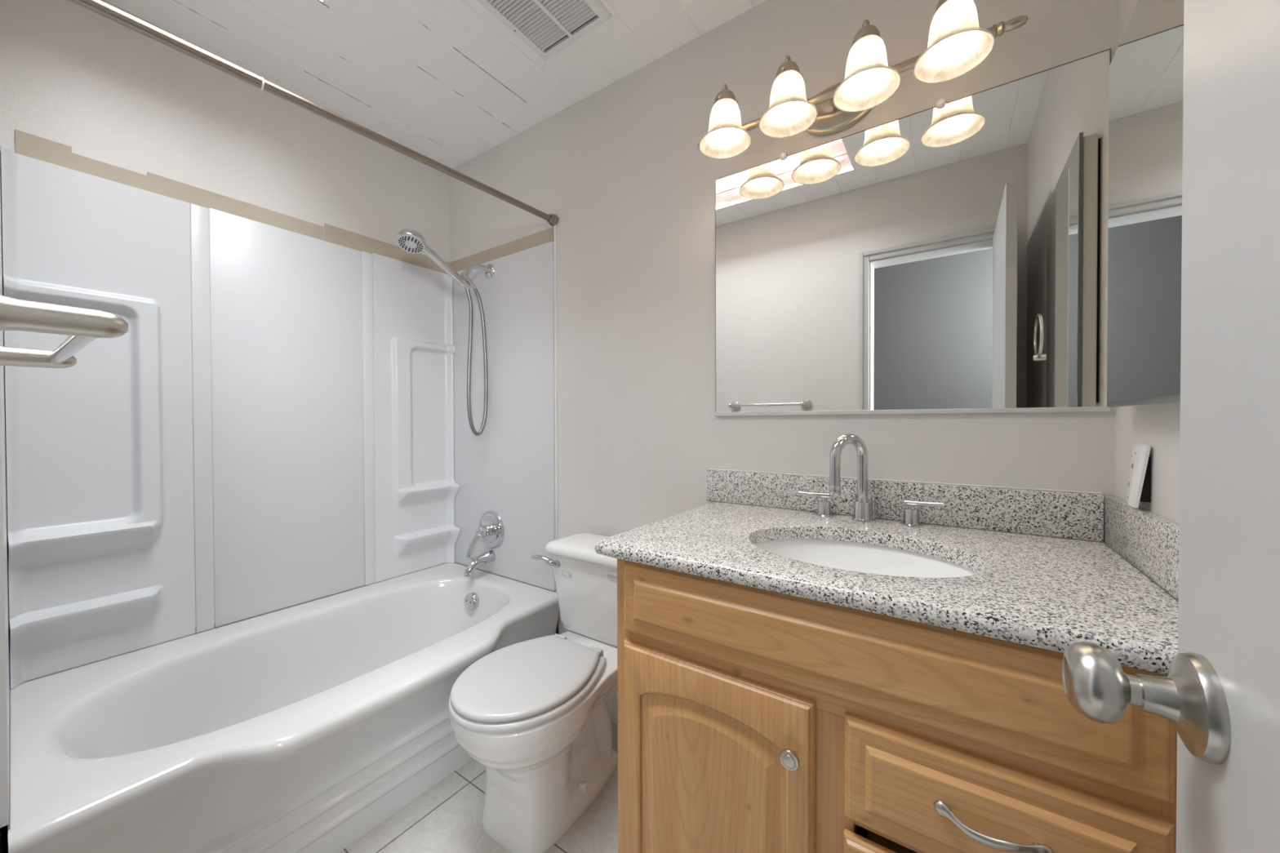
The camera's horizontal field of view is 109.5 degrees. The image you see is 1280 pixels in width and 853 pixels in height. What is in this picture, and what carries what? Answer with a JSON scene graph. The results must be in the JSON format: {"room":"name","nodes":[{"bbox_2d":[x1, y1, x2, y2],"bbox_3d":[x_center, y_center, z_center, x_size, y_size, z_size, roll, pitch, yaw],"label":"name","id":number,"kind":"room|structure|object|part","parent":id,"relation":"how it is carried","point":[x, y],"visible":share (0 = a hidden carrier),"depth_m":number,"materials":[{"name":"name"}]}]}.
{"room":"bathroom","nodes":[
{"label":"bathroom","id":0,"kind":"room"},
{"bbox_2d":[0,826,6,852],"bbox_3d":[-0.792,-0.131,0.465,2.418,2.562,0.184,0,1,34],"label":"wall","id":1,"kind":"structure","parent":0,"point":[2,830],"depth_m":0.99,"materials":[{"name":"black paint"}]},
{"bbox_2d":[0,294,128,368],"bbox_3d":[-0.742,-0.102,0.546,0.503,0.063,0.112,0,1,34],"label":"towel bar","id":2,"kind":"object","parent":1,"relation":"attached to","point":[82,326],"visible":1,"depth_m":0.44,"materials":[{"name":"silver metal"}]},
{"bbox_3d":[-0.923,-0.103,0.670,0.063,0.063,0.112,0,1,34],"label":"post","id":3,"kind":"part","parent":2,"relation":"part of","materials":[{"name":"silver metal"}]},
{"bbox_3d":[-0.560,-0.102,0.422,0.063,0.063,0.112,0,1,34],"label":"post","id":4,"kind":"part","parent":2,"relation":"part of","materials":[{"name":"silver metal"}]},
{"bbox_2d":[1062,0,1279,852],"bbox_3d":[0.279,0.131,0.157,0.114,2.016,0.614,0,1,34],"label":"door","id":5,"kind":"structure","parent":1,"relation":"in","point":[1220,691],"depth_m":0.33,"materials":[{"name":"white paint"}]},
{"bbox_3d":[0.426,0.219,0.363,0.036,0.078,0.078,0,1,34],"label":"knob","id":6,"kind":"part","parent":5,"relation":"part of","materials":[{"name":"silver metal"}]},
{"bbox_2d":[0,0,449,844],"bbox_3d":[-1.424,-0.142,1.788,0.120,2.562,1.650,0,1,34],"label":"wall","id":7,"kind":"structure","parent":0,"point":[71,75],"depth_m":1.53,"materials":[{"name":"grey paint"}]},
{"bbox_2d":[14,128,449,273],"bbox_3d":[-1.348,-0.794,1.785,0.004,0.080,1.309,0,1,34],"label":"trim","id":8,"kind":"structure","parent":7,"relation":"attached to","point":[28,144],"depth_m":1.56,"materials":[{"name":"beige paint"}]},
{"bbox_2d":[6,721,617,852],"bbox_3d":[-0.385,1.190,0.394,3.420,0.080,2.800,0,1,34],"label":"floor","id":9,"kind":"structure","parent":0,"point":[446,818],"depth_m":1.29,"materials":[{"name":"beige tile"}]},
{"bbox_2d":[7,562,559,852],"bbox_3d":[-0.985,0.921,1.525,0.884,0.437,1.342,0,1,34],"label":"bathtub","id":10,"kind":"object","parent":9,"relation":"on","point":[304,727],"visible":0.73,"depth_m":1.25,"materials":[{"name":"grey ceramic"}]},
{"bbox_2d":[0,145,555,830],"bbox_3d":[-1.048,-0.034,1.559,0.760,1.473,1.362,0,1,34],"label":"tub surround","id":11,"kind":"object","parent":10,"relation":"on","point":[278,420],"visible":0.96,"depth_m":1.61,"materials":[{"name":"white plastic"}]},
{"bbox_3d":[-1.425,-0.015,1.008,0.726,1.446,0.009,0,1,36],"label":"panel","id":12,"kind":"part","parent":11,"relation":"part of","materials":[{"name":"white plastic"}]},
{"bbox_3d":[-1.583,-0.022,1.356,0.105,1.454,0.368,0,1,34],"label":"niche panel","id":13,"kind":"part","parent":11,"relation":"part of","materials":[{"name":"white plastic"}]},
{"bbox_3d":[-1.351,-0.029,1.777,0.012,1.458,0.491,0,1,34],"label":"panel","id":14,"kind":"part","parent":11,"relation":"part of","materials":[{"name":"white plastic"}]},
{"bbox_3d":[-1.049,-0.038,2.145,0.093,1.466,0.370,0,1,34],"label":"niche panel","id":15,"kind":"part","parent":11,"relation":"part of","materials":[{"name":"white plastic"}]},
{"bbox_2d":[395,229,488,435],"bbox_3d":[-0.848,-0.374,1.966,0.112,0.837,0.400,0,1,34],"label":"handheld shower","id":16,"kind":"object","parent":11,"relation":"attached to","point":[410,241],"visible":1,"depth_m":2.03,"materials":[{"name":"silver metal"}]},
{"bbox_3d":[-0.838,-0.688,1.955,0.036,0.149,0.224,0,1,39],"label":"handle","id":17,"kind":"part","parent":16,"relation":"part of","materials":[{"name":"silver metal"}]},
{"bbox_2d":[460,263,494,288],"bbox_3d":[-0.746,-0.695,2.065,0.070,0.138,0.147,0,1,34],"label":"shower arm","id":18,"kind":"object","parent":11,"relation":"attached to","point":[489,269],"visible":0.95,"depth_m":2.06,"materials":[{"name":"silver metal"}]},
{"bbox_3d":[-0.744,-0.718,2.075,0.023,0.059,0.124,0,1,38],"label":"arm","id":19,"kind":"part","parent":18,"relation":"part of","materials":[{"name":"silver metal"}]},
{"bbox_2d":[464,550,495,577],"bbox_3d":[-0.740,0.630,2.079,0.054,0.091,0.146,0,1,34],"label":"tub spout","id":20,"kind":"object","parent":11,"relation":"attached to","point":[489,556],"visible":1,"depth_m":2.06,"materials":[{"name":"silver metal"}]},
{"bbox_2d":[466,511,504,558],"bbox_3d":[-0.731,0.498,2.088,0.178,0.200,0.118,0,1,34],"label":"tub valve","id":21,"kind":"object","parent":11,"relation":"attached to","point":[491,530],"visible":1,"depth_m":2.10,"materials":[{"name":"silver metal"}]},
{"bbox_3d":[-0.738,0.529,2.086,0.059,0.139,0.112,0,1,41],"label":"lever handle","id":22,"kind":"part","parent":21,"relation":"part of","materials":[{"name":"silver metal"}]},
{"bbox_3d":[-0.662,-0.042,2.113,0.734,1.472,0.012,0,1,34],"label":"panel","id":23,"kind":"part","parent":11,"relation":"part of","materials":[{"name":"white plastic"}]},
{"bbox_3d":[-0.756,0.783,2.025,0.076,0.077,0.036,0,1,34],"label":"overflow plate","id":24,"kind":"part","parent":10,"relation":"part of","materials":[{"name":"silver metal"}]},
{"bbox_2d":[448,532,617,852],"bbox_3d":[-0.253,0.778,1.405,0.484,0.722,0.701,0,1,34],"label":"toilet","id":25,"kind":"object","parent":9,"relation":"on","point":[535,713],"visible":0.96,"depth_m":1.25,"materials":[{"name":"white ceramic"}]},
{"bbox_3d":[-0.324,0.702,1.285,0.348,0.020,0.416,0,1,34],"label":"seat lid","id":26,"kind":"part","parent":25,"relation":"part of","materials":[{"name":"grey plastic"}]},
{"bbox_3d":[-0.321,0.725,1.289,0.364,0.022,0.433,0,1,34],"label":"seat","id":27,"kind":"part","parent":25,"relation":"part of","materials":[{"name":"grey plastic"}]},
{"bbox_3d":[-0.336,0.482,1.615,0.112,0.045,0.033,0,1,10],"label":"flush lever","id":28,"kind":"part","parent":25,"relation":"part of","materials":[{"name":"silver metal"}]},
{"bbox_3d":[-0.109,0.436,1.595,0.466,0.042,0.218,0,1,34],"label":"tank lid","id":29,"kind":"part","parent":25,"relation":"part of","materials":[{"name":"white ceramic"}]},
{"bbox_3d":[-0.105,0.595,1.602,0.426,0.286,0.192,0,1,34],"label":"tank","id":30,"kind":"part","parent":25,"relation":"part of","materials":[{"name":"white ceramic"}]},
{"bbox_2d":[617,558,1177,852],"bbox_3d":[0.469,0.711,0.966,0.896,0.860,0.637,0,1,34],"label":"vanity cabinet","id":31,"kind":"object","parent":9,"relation":"on","point":[751,720],"visible":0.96,"depth_m":0.72,"materials":[{"name":"brown wood"}]},
{"bbox_2d":[607,569,617,582],"bbox_3d":[0.000,0.366,1.151,0.087,0.046,0.186,0,1,34],"label":"toilet paper holder","id":32,"kind":"object","parent":31,"relation":"attached to","point":[612,574],"visible":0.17,"depth_m":1.10,"materials":[{"name":"white metal"}]},
{"bbox_3d":[0.128,0.753,0.867,0.301,0.439,0.012,0,1,34],"label":"raised panel","id":33,"kind":"part","parent":31,"relation":"part of","materials":[{"name":"brown wood"}]},
{"bbox_3d":[0.128,0.745,0.868,0.395,0.567,0.019,0,1,34],"label":"cabinet door","id":34,"kind":"part","parent":31,"relation":"part of","materials":[{"name":"brown wood"}]},
{"bbox_3d":[0.252,0.552,0.756,0.032,0.032,0.025,0,1,34],"label":"knob","id":35,"kind":"part","parent":31,"relation":"part of","materials":[{"name":"silver metal"}]},
{"bbox_3d":[0.496,0.739,0.659,0.356,0.176,0.116,0,1,34],"label":"drawer","id":36,"kind":"part","parent":31,"relation":"part of","materials":[{"name":"brown wood"}]},
{"bbox_2d":[595,500,1178,675],"bbox_3d":[0.451,0.264,0.986,0.951,0.033,0.617,0,1,34],"label":"countertop","id":37,"kind":"structure","parent":31,"relation":"on","point":[1043,592],"depth_m":0.77,"materials":[{"name":"stone"}]},
{"bbox_2d":[755,538,977,577],"bbox_3d":[0.447,0.360,0.944,0.480,0.158,0.376,0,1,34],"label":"sink","id":38,"kind":"object","parent":37,"relation":"in","point":[863,557],"visible":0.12,"depth_m":1.08,"materials":[{"name":"white ceramic"}]},
{"bbox_2d":[798,433,944,527],"bbox_3d":[0.573,0.133,1.161,0.343,0.229,0.127,0,1,34],"label":"faucet","id":39,"kind":"object","parent":37,"relation":"on","point":[864,510],"visible":1,"depth_m":1.17,"materials":[{"name":"silver metal"}]},
{"bbox_3d":[0.486,0.196,1.263,0.082,0.026,0.015,0,1,28],"label":"lever","id":40,"kind":"part","parent":39,"relation":"part of","materials":[{"name":"silver metal"}]},
{"bbox_3d":[0.510,0.227,1.251,0.049,0.040,0.049,0,1,34],"label":"handle","id":41,"kind":"part","parent":39,"relation":"part of","materials":[{"name":"silver metal"}]},
{"bbox_3d":[0.541,0.110,1.171,0.123,0.184,0.028,0,1,-22],"label":"gooseneck spout","id":42,"kind":"part","parent":39,"relation":"part of","materials":[{"name":"silver metal"}]},
{"bbox_3d":[0.586,0.222,1.191,0.054,0.050,0.054,0,1,34],"label":"spout","id":43,"kind":"part","parent":39,"relation":"part of","materials":[{"name":"silver metal"}]},
{"bbox_3d":[0.616,0.216,1.197,0.012,0.061,0.012,0,1,34],"label":"lift rod","id":44,"kind":"part","parent":39,"relation":"part of","materials":[{"name":"silver metal"}]},
{"bbox_3d":[0.681,0.227,1.136,0.049,0.040,0.049,0,1,34],"label":"handle","id":45,"kind":"part","parent":39,"relation":"part of","materials":[{"name":"silver metal"}]},
{"bbox_3d":[0.701,0.196,1.117,0.082,0.026,0.015,0,1,42],"label":"lever","id":46,"kind":"part","parent":39,"relation":"part of","materials":[{"name":"silver metal"}]},
{"bbox_2d":[1104,495,1178,599],"bbox_3d":[0.833,0.200,0.718,0.019,0.101,0.586,0,1,34],"label":"side splash","id":47,"kind":"object","parent":37,"relation":"on","point":[1148,540],"visible":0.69,"depth_m":0.76,"materials":[{"name":"stone"}]},
{"bbox_3d":[0.466,0.540,0.602,0.129,0.026,0.025,0,1,34],"label":"pull handle","id":48,"kind":"part","parent":31,"relation":"part of","materials":[{"name":"silver metal"}]},
{"bbox_3d":[0.499,0.545,0.662,0.356,0.166,0.116,0,1,34],"label":"drawer","id":49,"kind":"part","parent":31,"relation":"part of","materials":[{"name":"brown wood"}]},
{"bbox_2d":[106,0,765,168],"bbox_3d":[-0.381,-1.309,1.058,2.418,0.020,1.450,0,1,34],"label":"ceiling","id":50,"kind":"structure","parent":0,"point":[447,82],"depth_m":1.58,"materials":[{"name":"white paint"}]},
{"bbox_2d":[477,0,613,60],"bbox_3d":[-0.312,-1.296,1.379,0.304,0.012,0.354,0,1,34],"label":"ceiling vent","id":51,"kind":"object","parent":50,"relation":"in","point":[548,27],"visible":1,"depth_m":1.44,"materials":[{"name":"white plastic"}]},
{"bbox_2d":[448,0,1119,634],"bbox_3d":[0.055,-0.146,1.701,2.418,2.562,0.120,0,1,34],"label":"wall","id":52,"kind":"structure","parent":0,"point":[628,182],"depth_m":1.55,"materials":[{"name":"grey paint"}]},
{"bbox_2d":[66,0,558,226],"bbox_3d":[-0.739,-0.839,1.347,0.047,0.083,1.345,0,1,34],"label":"shower rod","id":53,"kind":"object","parent":52,"relation":"attached to","point":[99,7],"visible":1,"depth_m":1.09,"materials":[{"name":"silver metal"}]},
{"bbox_2d":[449,226,554,271],"bbox_3d":[-0.671,-0.806,2.115,0.748,0.067,0.004,0,1,34],"label":"trim","id":54,"kind":"structure","parent":52,"relation":"attached to","point":[545,236],"depth_m":2.07,"materials":[{"name":"beige paint"}]},
{"bbox_2d":[553,224,557,592],"bbox_3d":[-0.353,-0.059,1.905,0.010,1.585,0.007,0,1,34],"label":"trim","id":55,"kind":"structure","parent":52,"relation":"attached to","point":[555,225],"depth_m":1.90,"materials":[{"name":"white plastic"}]},
{"bbox_2d":[610,688,617,724],"bbox_3d":[-0.012,1.066,1.681,0.698,0.138,0.014,0,1,34],"label":"baseboard","id":56,"kind":"structure","parent":52,"relation":"attached to","point":[614,713],"depth_m":1.73,"materials":[{"name":"white plastic"}]},
{"bbox_2d":[697,0,1028,159],"bbox_3d":[0.493,-0.895,1.178,0.797,0.172,0.231,0,1,34],"label":"vanity light","id":57,"kind":"object","parent":52,"relation":"attached to","point":[957,45],"visible":1,"depth_m":1.12,"materials":[{"name":"white glass"}]},
{"bbox_3d":[0.244,-0.871,1.298,0.056,0.082,0.056,0,1,34],"label":"bulb","id":58,"kind":"part","parent":57,"relation":"part of","materials":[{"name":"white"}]},
{"bbox_3d":[0.244,-0.868,1.298,0.147,0.115,0.147,0,1,34],"label":"lamp shade","id":59,"kind":"part","parent":57,"relation":"part of","materials":[{"name":"white glass"}]},
{"bbox_3d":[0.391,-0.870,1.197,0.056,0.082,0.056,0,1,34],"label":"bulb","id":60,"kind":"part","parent":57,"relation":"part of","materials":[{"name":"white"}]},
{"bbox_3d":[0.391,-0.867,1.197,0.147,0.115,0.147,0,1,34],"label":"lamp shade","id":61,"kind":"part","parent":57,"relation":"part of","materials":[{"name":"white glass"}]},
{"bbox_3d":[0.525,-0.889,1.228,0.024,0.034,0.061,0,1,34],"label":"stem","id":62,"kind":"part","parent":57,"relation":"part of","materials":[{"name":"brown metal"}]},
{"bbox_3d":[0.545,-0.869,1.091,0.056,0.082,0.056,0,1,34],"label":"bulb","id":63,"kind":"part","parent":57,"relation":"part of","materials":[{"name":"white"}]},
{"bbox_3d":[0.545,-0.866,1.091,0.147,0.115,0.147,0,1,34],"label":"lamp shade","id":64,"kind":"part","parent":57,"relation":"part of","materials":[{"name":"white glass"}]},
{"bbox_3d":[0.687,-0.869,0.994,0.056,0.082,0.056,0,1,34],"label":"bulb","id":65,"kind":"part","parent":57,"relation":"part of","materials":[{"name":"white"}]},
{"bbox_3d":[0.687,-0.866,0.994,0.147,0.115,0.147,0,1,34],"label":"lamp shade","id":66,"kind":"part","parent":57,"relation":"part of","materials":[{"name":"white glass"}]},
{"bbox_2d":[706,468,1103,542],"bbox_3d":[0.611,0.194,1.238,0.934,0.104,0.020,0,1,34],"label":"backsplash","id":67,"kind":"structure","parent":52,"relation":"attached to","point":[1071,514],"depth_m":1.13,"materials":[{"name":"stone"}]},
{"bbox_2d":[714,48,1111,416],"bbox_3d":[0.625,-0.427,1.225,0.922,0.788,0.012,0,1,34],"label":"wall mirror","id":68,"kind":"object","parent":52,"relation":"attached to","point":[951,257],"visible":0.95,"depth_m":1.15,"materials":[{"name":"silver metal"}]},
{"bbox_2d":[1115,0,1180,524],"bbox_3d":[0.669,-0.134,0.352,0.120,2.562,1.650,0,1,34],"label":"wall","id":69,"kind":"structure","parent":0,"point":[1157,426],"depth_m":0.79,"materials":[{"name":"grey paint"}]},
{"bbox_2d":[1126,444,1151,507],"bbox_3d":[0.907,0.088,0.824,0.027,0.110,0.079,0,1,45],"label":"wall outlet","id":70,"kind":"object","parent":69,"relation":"attached to","point":[1139,489],"visible":1,"depth_m":0.80,"materials":[{"name":"white plastic"}]},
{"bbox_2d":[1127,458,1136,493],"bbox_3d":[0.900,0.090,0.828,0.013,0.062,0.031,0,1,40],"label":"receptacle","id":71,"kind":"object","parent":70,"relation":"attached to","point":[1133,464],"depth_m":0.82,"materials":[{"name":"white plastic"}]},
{"bbox_2d":[1106,0,1184,407],"bbox_3d":[0.805,-0.366,0.693,0.040,0.663,0.426,0,1,34],"label":"medicine cabinet","id":72,"kind":"object","parent":69,"relation":"attached to","point":[1146,68],"visible":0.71,"depth_m":0.71,"materials":[{"name":"silver mirror"}]},
{"bbox_3d":[0.792,-0.366,0.701,0.006,0.663,0.426,0,1,34],"label":"mirror door","id":73,"kind":"part","parent":72,"relation":"part of","materials":[{"name":"grey"}]}
]}

